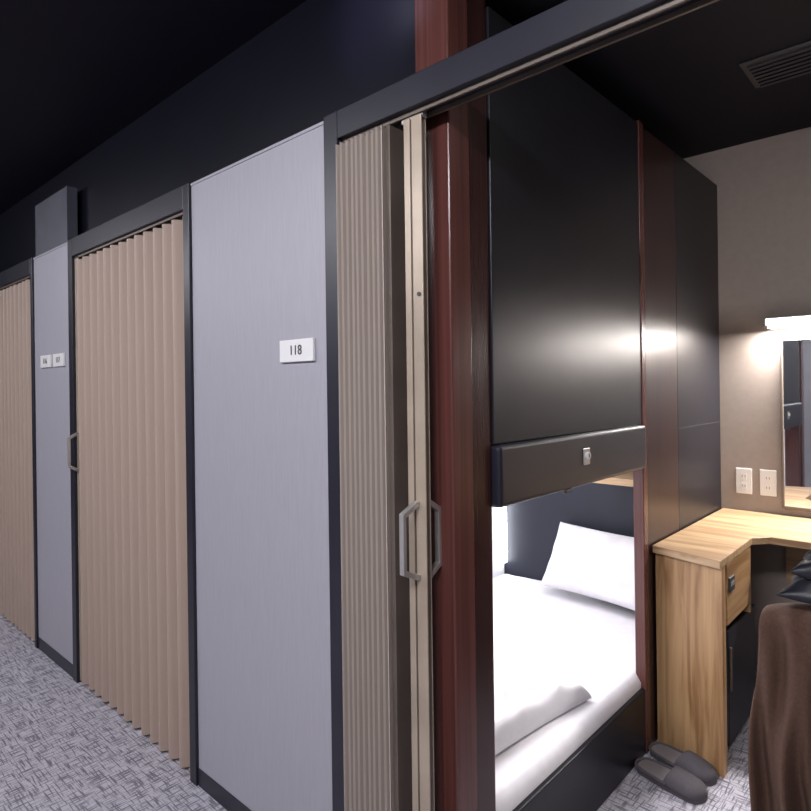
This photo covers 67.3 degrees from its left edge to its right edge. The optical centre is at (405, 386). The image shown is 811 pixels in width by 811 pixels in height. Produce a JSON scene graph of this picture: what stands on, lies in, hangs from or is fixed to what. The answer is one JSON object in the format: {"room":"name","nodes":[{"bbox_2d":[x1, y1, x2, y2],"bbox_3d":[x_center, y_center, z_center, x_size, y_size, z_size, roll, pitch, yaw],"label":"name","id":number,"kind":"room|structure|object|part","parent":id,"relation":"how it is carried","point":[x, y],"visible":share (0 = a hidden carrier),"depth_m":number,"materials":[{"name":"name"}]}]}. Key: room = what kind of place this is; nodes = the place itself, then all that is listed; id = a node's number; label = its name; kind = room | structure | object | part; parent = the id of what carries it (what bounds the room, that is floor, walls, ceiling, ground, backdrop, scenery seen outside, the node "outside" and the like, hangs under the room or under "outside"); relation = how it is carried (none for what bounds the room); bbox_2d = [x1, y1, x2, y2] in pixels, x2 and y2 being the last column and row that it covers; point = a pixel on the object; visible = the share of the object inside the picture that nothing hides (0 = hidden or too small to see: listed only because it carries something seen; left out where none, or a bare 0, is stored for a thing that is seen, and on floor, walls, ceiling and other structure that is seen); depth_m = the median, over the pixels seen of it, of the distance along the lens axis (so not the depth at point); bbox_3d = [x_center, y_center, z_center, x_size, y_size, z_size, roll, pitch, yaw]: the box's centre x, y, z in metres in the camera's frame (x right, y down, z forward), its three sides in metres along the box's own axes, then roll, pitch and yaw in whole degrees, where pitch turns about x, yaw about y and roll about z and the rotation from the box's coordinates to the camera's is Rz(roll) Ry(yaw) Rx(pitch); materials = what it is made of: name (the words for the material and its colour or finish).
{"room":"capsule hotel corridor","nodes":[
{"label":"capsule hotel corridor","id":0,"kind":"room"},
{"bbox_2d":[0,0,415,271],"bbox_3d":[-2.518,-0.802,3.830,6.924,0.570,0.020,-1,0,43],"label":"wall","id":1,"kind":"structure","parent":0,"point":[322,57],"depth_m":1.98,"materials":[{"name":"black paint"}]},
{"bbox_2d":[0,259,29,290],"bbox_3d":[-2.339,-0.631,3.590,1.030,0.083,0.070,-1,0,43],"label":"header","id":2,"kind":"object","parent":1,"relation":"attached to","point":[21,270],"visible":0.51,"depth_m":3.40,"materials":[{"name":"black metal"}]},
{"bbox_2d":[0,276,29,289],"bbox_3d":[-2.352,-0.584,3.575,1.030,0.010,0.006,-1,0,43],"label":"track","id":3,"kind":"object","parent":1,"relation":"attached to","point":[27,277],"visible":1,"depth_m":3.43,"materials":[{"name":"beige metal"}]},
{"bbox_2d":[0,280,34,640],"bbox_3d":[-2.305,0.399,3.556,0.946,1.938,0.047,-1,0,43],"label":"pleats","id":4,"kind":"object","parent":3,"relation":"hanging from","point":[16,462],"visible":0.91,"depth_m":3.42,"materials":[{"name":"beige plastic"}]},
{"bbox_2d":[71,186,182,256],"bbox_3d":[-1.132,-0.647,2.479,1.050,0.083,0.070,-1,0,43],"label":"header","id":5,"kind":"object","parent":1,"relation":"attached to","point":[169,204],"visible":0.62,"depth_m":2.38,"materials":[{"name":"black metal"}]},
{"bbox_2d":[75,212,182,257],"bbox_3d":[-1.145,-0.600,2.465,1.050,0.010,0.006,-1,0,43],"label":"track","id":6,"kind":"object","parent":1,"relation":"attached to","point":[180,213],"visible":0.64,"depth_m":2.39,"materials":[{"name":"beige metal"}]},
{"bbox_2d":[77,216,189,767],"bbox_3d":[-1.107,0.384,2.454,0.991,1.938,0.047,-1,0,43],"label":"pleats","id":7,"kind":"object","parent":6,"relation":"hanging from","point":[130,294],"visible":0.97,"depth_m":2.41,"materials":[{"name":"beige fabric"}]},
{"bbox_2d":[88,218,181,255],"bbox_3d":[-1.121,-0.600,2.490,1.050,0.010,0.006,-1,0,43],"label":"hangers","id":8,"kind":"object","parent":6,"relation":"hanging from","point":[179,218],"visible":0.07,"depth_m":2.40,"materials":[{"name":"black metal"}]},
{"bbox_3d":[-1.494,0.381,2.809,0.038,1.953,0.014,-1,0,43],"label":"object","id":9,"kind":"object","parent":6,"relation":"hanging from","visible":0},
{"bbox_2d":[67,257,81,672],"bbox_3d":[-1.510,0.380,2.780,0.030,1.956,0.050,-1,0,43],"label":"post","id":10,"kind":"object","parent":9,"relation":"attached to","point":[76,257],"depth_m":2.80,"materials":[{"name":"beige metal"}]},
{"bbox_3d":[-1.518,0.300,2.784,0.014,0.180,0.046,-1,0,43],"label":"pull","id":11,"kind":"part","parent":10,"relation":"part of","materials":[{"name":"metal"}]},
{"bbox_2d":[74,257,81,680],"bbox_3d":[-1.512,0.380,2.813,0.016,1.956,0.004,-1,0,43],"label":"post","id":12,"kind":"object","parent":9,"relation":"attached to","point":[74,257],"visible":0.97,"depth_m":2.81,"materials":[{"name":"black metal"}]},
{"bbox_2d":[337,0,698,139],"bbox_3d":[0.310,-0.672,1.151,1.248,0.071,0.074,-1,0,43],"label":"header","id":13,"kind":"object","parent":1,"relation":"attached to","point":[567,22],"visible":0.77,"depth_m":1.22,"materials":[{"name":"black metal"}]},
{"bbox_2d":[342,0,719,142],"bbox_3d":[0.322,-0.631,1.163,1.248,0.010,0.006,-1,0,43],"label":"track","id":14,"kind":"object","parent":1,"relation":"attached to","point":[699,4],"visible":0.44,"depth_m":1.15,"materials":[{"name":"beige metal"}]},
{"bbox_2d":[336,125,394,810],"bbox_3d":[-0.076,0.364,1.509,0.164,1.950,0.086,-1,0,43],"label":"pleats","id":15,"kind":"object","parent":14,"relation":"hanging from","point":[361,197],"visible":0.8,"depth_m":1.48,"materials":[{"name":"plastic"}]},
{"bbox_2d":[386,125,412,810],"bbox_3d":[-0.010,0.363,1.449,0.013,1.950,0.057,-1,0,43],"label":"end lath","id":16,"kind":"object","parent":14,"relation":"hanging from","point":[394,136],"visible":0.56,"depth_m":1.44,"materials":[{"name":"beige metal"}]},
{"bbox_2d":[402,110,426,125],"bbox_3d":[0.019,-0.624,1.408,0.065,0.023,0.014,-1,0,43],"label":"hanger","id":17,"kind":"object","parent":14,"relation":"hanging from","point":[424,114],"visible":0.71,"depth_m":1.39,"materials":[{"name":"metal"}]},
{"bbox_2d":[0,614,756,810],"bbox_3d":[-1.847,1.424,3.142,9.000,0.100,4.700,-1,0,43],"label":"floor","id":18,"kind":"structure","parent":0,"point":[63,748],"depth_m":2.21,"materials":[{"name":"carpet"}]},
{"bbox_2d":[30,258,38,647],"bbox_3d":[-1.937,0.349,3.232,0.028,2.053,0.070,-1,0,43],"label":"post","id":19,"kind":"object","parent":18,"relation":"on","point":[31,259],"visible":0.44,"depth_m":3.20,"materials":[{"name":"black metal"}]},
{"bbox_2d":[38,637,72,677],"bbox_3d":[-1.733,1.343,3.046,0.500,0.060,0.041,-1,0,43],"label":"kick plate","id":20,"kind":"object","parent":18,"relation":"on","point":[43,646],"visible":0.57,"depth_m":3.02,"materials":[{"name":"black metal"}]},
{"bbox_2d":[33,242,72,663],"bbox_3d":[-1.746,0.318,3.046,0.500,1.990,0.041,-1,0,43],"label":"board","id":21,"kind":"object","parent":20,"relation":"on","point":[50,269],"depth_m":3.02,"materials":[{"name":"grey laminate"}]},
{"bbox_2d":[40,355,51,367],"bbox_3d":[-1.812,-0.126,3.069,0.145,0.062,0.011,-1,0,43],"label":"number sign","id":22,"kind":"object","parent":21,"relation":"attached to","point":[46,360],"visible":1,"depth_m":3.06,"materials":[{"name":"white plastic"}]},
{"bbox_3d":[-1.759,-0.673,3.046,0.500,0.008,0.041,-1,0,43],"label":"cap strip","id":23,"kind":"part","parent":21,"relation":"part of","materials":[{"name":"grey metal"}]},
{"bbox_2d":[35,186,77,256],"bbox_3d":[-1.754,-0.813,3.053,0.460,0.269,0.046,-1,0,43],"label":"partition column","id":24,"kind":"structure","parent":21,"relation":"on","point":[56,219],"depth_m":2.98,"materials":[{"name":"grey laminate"}]},
{"bbox_2d":[53,353,64,366],"bbox_3d":[-1.676,-0.128,2.944,0.145,0.062,0.011,-1,0,43],"label":"number sign","id":25,"kind":"object","parent":21,"relation":"attached to","point":[58,359],"visible":1,"depth_m":2.93,"materials":[{"name":"white plastic"}]},
{"bbox_2d":[67,239,81,682],"bbox_3d":[-1.524,0.344,2.852,0.050,2.053,0.070,-1,0,43],"label":"post","id":26,"kind":"object","parent":18,"relation":"on","point":[71,265],"visible":0.43,"depth_m":2.82,"materials":[{"name":"black metal"}]},
{"bbox_2d":[182,183,198,785],"bbox_3d":[-0.717,0.333,2.110,0.042,2.053,0.070,-1,0,43],"label":"post","id":27,"kind":"object","parent":18,"relation":"on","point":[187,203],"visible":0.44,"depth_m":2.08,"materials":[{"name":"black metal"}]},
{"bbox_2d":[198,768,250,810],"bbox_3d":[-0.431,1.326,1.849,0.710,0.060,0.041,-1,0,43],"label":"kick plate","id":28,"kind":"object","parent":18,"relation":"on","point":[210,786],"visible":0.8,"depth_m":1.98,"materials":[{"name":"black metal"}]},
{"bbox_2d":[190,121,331,810],"bbox_3d":[-0.444,0.301,1.849,0.710,1.990,0.041,-1,0,43],"label":"board","id":29,"kind":"object","parent":28,"relation":"on","point":[258,223],"depth_m":1.80,"materials":[{"name":"grey laminate"}]},
{"bbox_3d":[-0.457,-0.690,1.849,0.710,0.008,0.041,-1,0,43],"label":"cap strip","id":30,"kind":"part","parent":29,"relation":"part of","materials":[{"name":"grey metal"}]},
{"bbox_2d":[280,338,315,362],"bbox_3d":[-0.300,-0.099,1.679,0.150,0.062,0.011,-1,0,43],"label":"number sign","id":31,"kind":"object","parent":29,"relation":"attached to","point":[296,350],"visible":1,"depth_m":1.67,"materials":[{"name":"white plastic"}]},
{"bbox_2d":[323,111,343,810],"bbox_3d":[-0.156,0.326,1.591,0.054,2.053,0.074,-1,0,43],"label":"post","id":32,"kind":"object","parent":18,"relation":"on","point":[329,121],"visible":0.49,"depth_m":1.56,"materials":[{"name":"black metal"}]},
{"bbox_2d":[410,117,433,810],"bbox_3d":[0.035,0.361,1.403,0.046,1.953,0.014,-1,0,43],"label":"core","id":33,"kind":"object","parent":18,"relation":"on","point":[423,119],"visible":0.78,"depth_m":1.39,"materials":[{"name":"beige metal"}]},
{"bbox_2d":[404,118,418,810],"bbox_3d":[0.016,0.360,1.408,0.018,1.956,0.004,-1,0,43],"label":"post","id":34,"kind":"object","parent":33,"relation":"attached to","point":[407,145],"visible":1,"depth_m":1.41,"materials":[{"name":"beige metal"}]},
{"bbox_2d":[399,113,430,810],"bbox_3d":[0.018,0.360,1.368,0.032,1.956,0.060,-1,0,43],"label":"post","id":35,"kind":"object","parent":33,"relation":"attached to","point":[416,121],"depth_m":1.38,"materials":[{"name":"beige metal"}]},
{"bbox_3d":[0.010,0.352,1.373,0.014,0.180,0.056,-1,0,43],"label":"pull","id":36,"kind":"part","parent":35,"relation":"part of","materials":[{"name":"metal"}]},
{"bbox_2d":[425,119,441,810],"bbox_3d":[0.055,0.359,1.426,0.051,1.956,0.047,-1,0,43],"label":"door","id":37,"kind":"structure","parent":33,"relation":"attached to","point":[425,119],"depth_m":1.39,"materials":[{"name":"beige metal"}]},
{"bbox_3d":[0.066,0.351,1.418,0.014,0.180,0.044,-1,0,43],"label":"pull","id":38,"kind":"part","parent":37,"relation":"part of","materials":[{"name":"grey metal"}]},
{"bbox_2d":[415,0,720,810],"bbox_3d":[0.408,0.111,2.540,1.159,2.467,2.080,-1,0,43],"label":"pod","id":39,"kind":"object","parent":18,"relation":"on","point":[573,301],"visible":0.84,"depth_m":1.77,"materials":[{"name":"black metal"}]},
{"bbox_3d":[0.099,0.115,1.466,0.102,2.467,0.080,-1,0,43],"label":"corner post","id":40,"kind":"part","parent":39,"relation":"part of","materials":[{"name":"red wood"}]},
{"bbox_3d":[0.154,0.115,1.526,0.089,2.467,0.083,-1,0,43],"label":"corner post","id":41,"kind":"part","parent":39,"relation":"part of","materials":[{"name":"brown wood"}]},
{"bbox_3d":[0.523,-0.408,1.882,0.030,1.098,0.945,-1,0,43],"label":"panel","id":42,"kind":"part","parent":39,"relation":"part of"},
{"bbox_2d":[493,574,640,810],"bbox_3d":[0.369,1.144,2.483,1.070,0.179,1.755,-1,0,43],"label":"mattress","id":43,"kind":"object","parent":39,"relation":"on","point":[588,641],"visible":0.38,"depth_m":2.40,"materials":[{"name":"white fabric"}]},
{"bbox_2d":[494,650,591,754],"bbox_3d":[0.239,1.000,1.966,0.680,0.112,0.400,-1,0,-41],"label":"duvet","id":44,"kind":"object","parent":43,"relation":"on","point":[527,696],"visible":0.44,"depth_m":1.93,"materials":[{"name":"white fabric"}]},
{"bbox_2d":[541,522,634,610],"bbox_3d":[0.941,0.861,2.933,0.238,0.306,0.584,-1,0,-43],"label":"pillow","id":45,"kind":"object","parent":43,"relation":"on","point":[593,563],"visible":0.71,"depth_m":2.89,"materials":[{"name":"white fabric"}]},
{"bbox_3d":[0.551,0.213,1.853,0.003,0.050,0.040,-1,0,43],"label":"latch plate","id":46,"kind":"part","parent":39,"relation":"part of","materials":[{"name":"metal"}]},
{"bbox_2d":[593,471,632,486],"bbox_3d":[1.069,0.421,2.804,0.410,0.030,0.328,-1,0,43],"label":"shelf","id":47,"kind":"object","parent":39,"relation":"attached to","point":[626,479],"depth_m":2.72,"materials":[{"name":"brown wood"}]},
{"bbox_3d":[0.864,0.184,2.245,0.039,2.310,0.040,-1,0,43],"label":"post","id":48,"kind":"part","parent":39,"relation":"part of","materials":[{"name":"red wood"}]},
{"bbox_3d":[0.994,0.187,2.387,0.028,2.300,0.344,-1,0,43],"label":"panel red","id":49,"kind":"part","parent":39,"relation":"part of","materials":[{"name":"brown wood"}]},
{"bbox_3d":[1.309,0.183,2.730,0.028,2.300,0.583,-1,0,43],"label":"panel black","id":50,"kind":"part","parent":39,"relation":"part of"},
{"bbox_2d":[635,757,707,803],"bbox_3d":[0.892,1.307,2.055,0.106,0.061,0.244,-1,0,-37],"label":"slipper","id":51,"kind":"object","parent":18,"relation":"on","point":[677,781],"visible":1,"depth_m":2.01,"materials":[{"name":"grey fabric"}]},
{"bbox_2d":[648,742,717,786],"bbox_3d":[0.971,1.306,2.144,0.106,0.061,0.244,-1,0,-33],"label":"slipper","id":52,"kind":"object","parent":18,"relation":"on","point":[667,754],"visible":0.95,"depth_m":2.10,"materials":[{"name":"grey fabric"}]},
{"bbox_2d":[652,508,810,777],"bbox_3d":[1.849,0.953,1.987,1.746,0.746,0.960,-1,0,43],"label":"desk","id":53,"kind":"object","parent":18,"relation":"on","point":[703,569],"visible":1,"depth_m":2.21,"materials":[{"name":"brown wood"}]},
{"bbox_3d":[1.027,0.978,2.197,0.040,0.718,0.265,-1,0,-33],"label":"leg panel","id":54,"kind":"part","parent":53,"relation":"part of","materials":[{"name":"brown wood"}]},
{"bbox_3d":[1.218,0.728,2.241,0.019,0.213,0.305,-1,0,43],"label":"drawer","id":55,"kind":"part","parent":53,"relation":"part of","materials":[{"name":"brown wood"}]},
{"bbox_3d":[1.246,0.745,2.438,0.240,0.258,0.018,-1,0,43],"label":"drawer","id":56,"kind":"part","parent":53,"relation":"part of","materials":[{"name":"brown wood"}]},
{"bbox_3d":[2.260,0.737,2.240,1.480,0.268,0.024,-1,0,43],"label":"panel","id":57,"kind":"part","parent":53,"relation":"part of","materials":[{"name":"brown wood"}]},
{"bbox_2d":[726,604,754,745],"bbox_3d":[1.230,1.114,2.428,0.223,0.440,0.380,-1,0,43],"label":"mini fridge","id":58,"kind":"object","parent":18,"relation":"on","point":[740,633],"visible":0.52,"depth_m":2.33,"materials":[{"name":"black plastic"}]},
{"bbox_3d":[1.255,0.938,1.556,0.568,0.790,0.582,-1,0,43],"label":"office chair","id":59,"kind":"object","parent":18,"relation":"on","visible":0},
{"bbox_2d":[748,603,810,810],"bbox_3d":[1.052,0.898,1.338,0.546,0.758,0.206,-1,0,43],"label":"blanket","id":60,"kind":"object","parent":59,"relation":"on","point":[779,732],"visible":1,"depth_m":1.45,"materials":[{"name":"brown fabric"}]},
{"bbox_2d":[777,550,810,603],"bbox_3d":[1.051,0.437,1.376,0.340,0.136,0.170,-1,0,43],"label":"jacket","id":61,"kind":"object","parent":60,"relation":"on","point":[799,589],"visible":1,"depth_m":1.41,"materials":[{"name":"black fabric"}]},
{"bbox_2d":[0,0,810,214],"bbox_3d":[-1.881,-1.145,3.142,9.000,0.100,4.700,-1,0,43],"label":"ceiling","id":62,"kind":"structure","parent":0,"point":[74,74],"depth_m":2.13,"materials":[{"name":"black paint"}]},
{"bbox_2d":[739,40,810,87],"bbox_3d":[1.426,-1.131,2.065,0.475,0.013,0.230,-1,0,43],"label":"ceiling vent","id":63,"kind":"object","parent":62,"relation":"attached to","point":[794,61],"depth_m":2.14,"materials":[{"name":"black metal"}]},
{"bbox_2d":[684,127,810,670],"bbox_3d":[-0.382,0.120,4.754,9.000,2.470,0.100,-1,0,43],"label":"wall","id":64,"kind":"structure","parent":0,"point":[764,185],"depth_m":2.82,"materials":[{"name":"beige paint"}]},
{"bbox_2d":[736,468,751,493],"bbox_3d":[1.593,0.444,2.867,0.068,0.120,0.010,-1,0,43],"label":"power outlet","id":65,"kind":"object","parent":64,"relation":"attached to","point":[743,475],"visible":1,"depth_m":2.86,"materials":[{"name":"white plastic"}]},
{"bbox_2d":[760,469,776,496],"bbox_3d":[1.667,0.443,2.799,0.068,0.120,0.010,-1,0,43],"label":"power outlet","id":66,"kind":"object","parent":64,"relation":"attached to","point":[768,478],"visible":1,"depth_m":2.79,"materials":[{"name":"white plastic"}]},
{"bbox_2d":[765,315,810,328],"bbox_3d":[1.925,-0.288,2.496,0.780,0.045,0.093,-1,0,43],"label":"light","id":67,"kind":"object","parent":64,"relation":"attached to","point":[803,320],"visible":1,"depth_m":2.67,"materials":[{"name":"white plastic"}]},
{"bbox_2d":[767,323,810,328],"bbox_3d":[1.924,-0.270,2.495,0.760,0.009,0.073,-1,0,43],"label":"diffuser","id":68,"kind":"object","parent":67,"relation":"attached to","point":[769,325],"depth_m":2.68,"materials":[{"name":"white plastic"}]},
{"bbox_2d":[780,338,810,511],"bbox_3d":[1.965,0.164,2.512,0.721,0.770,0.023,-1,0,43],"label":"wall mirror","id":69,"kind":"object","parent":64,"relation":"attached to","point":[795,354],"visible":1,"depth_m":2.71,"materials":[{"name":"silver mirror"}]},
{"bbox_3d":[1.704,0.165,2.752,0.011,0.765,0.023,-1,0,43],"label":"frame","id":70,"kind":"part","parent":69,"relation":"part of","materials":[{"name":"beige metal"}]},
{"bbox_3d":[1.974,0.542,2.508,0.710,0.015,0.023,-1,0,43],"label":"frame","id":71,"kind":"part","parent":69,"relation":"part of","materials":[{"name":"beige wood"}]}
]}

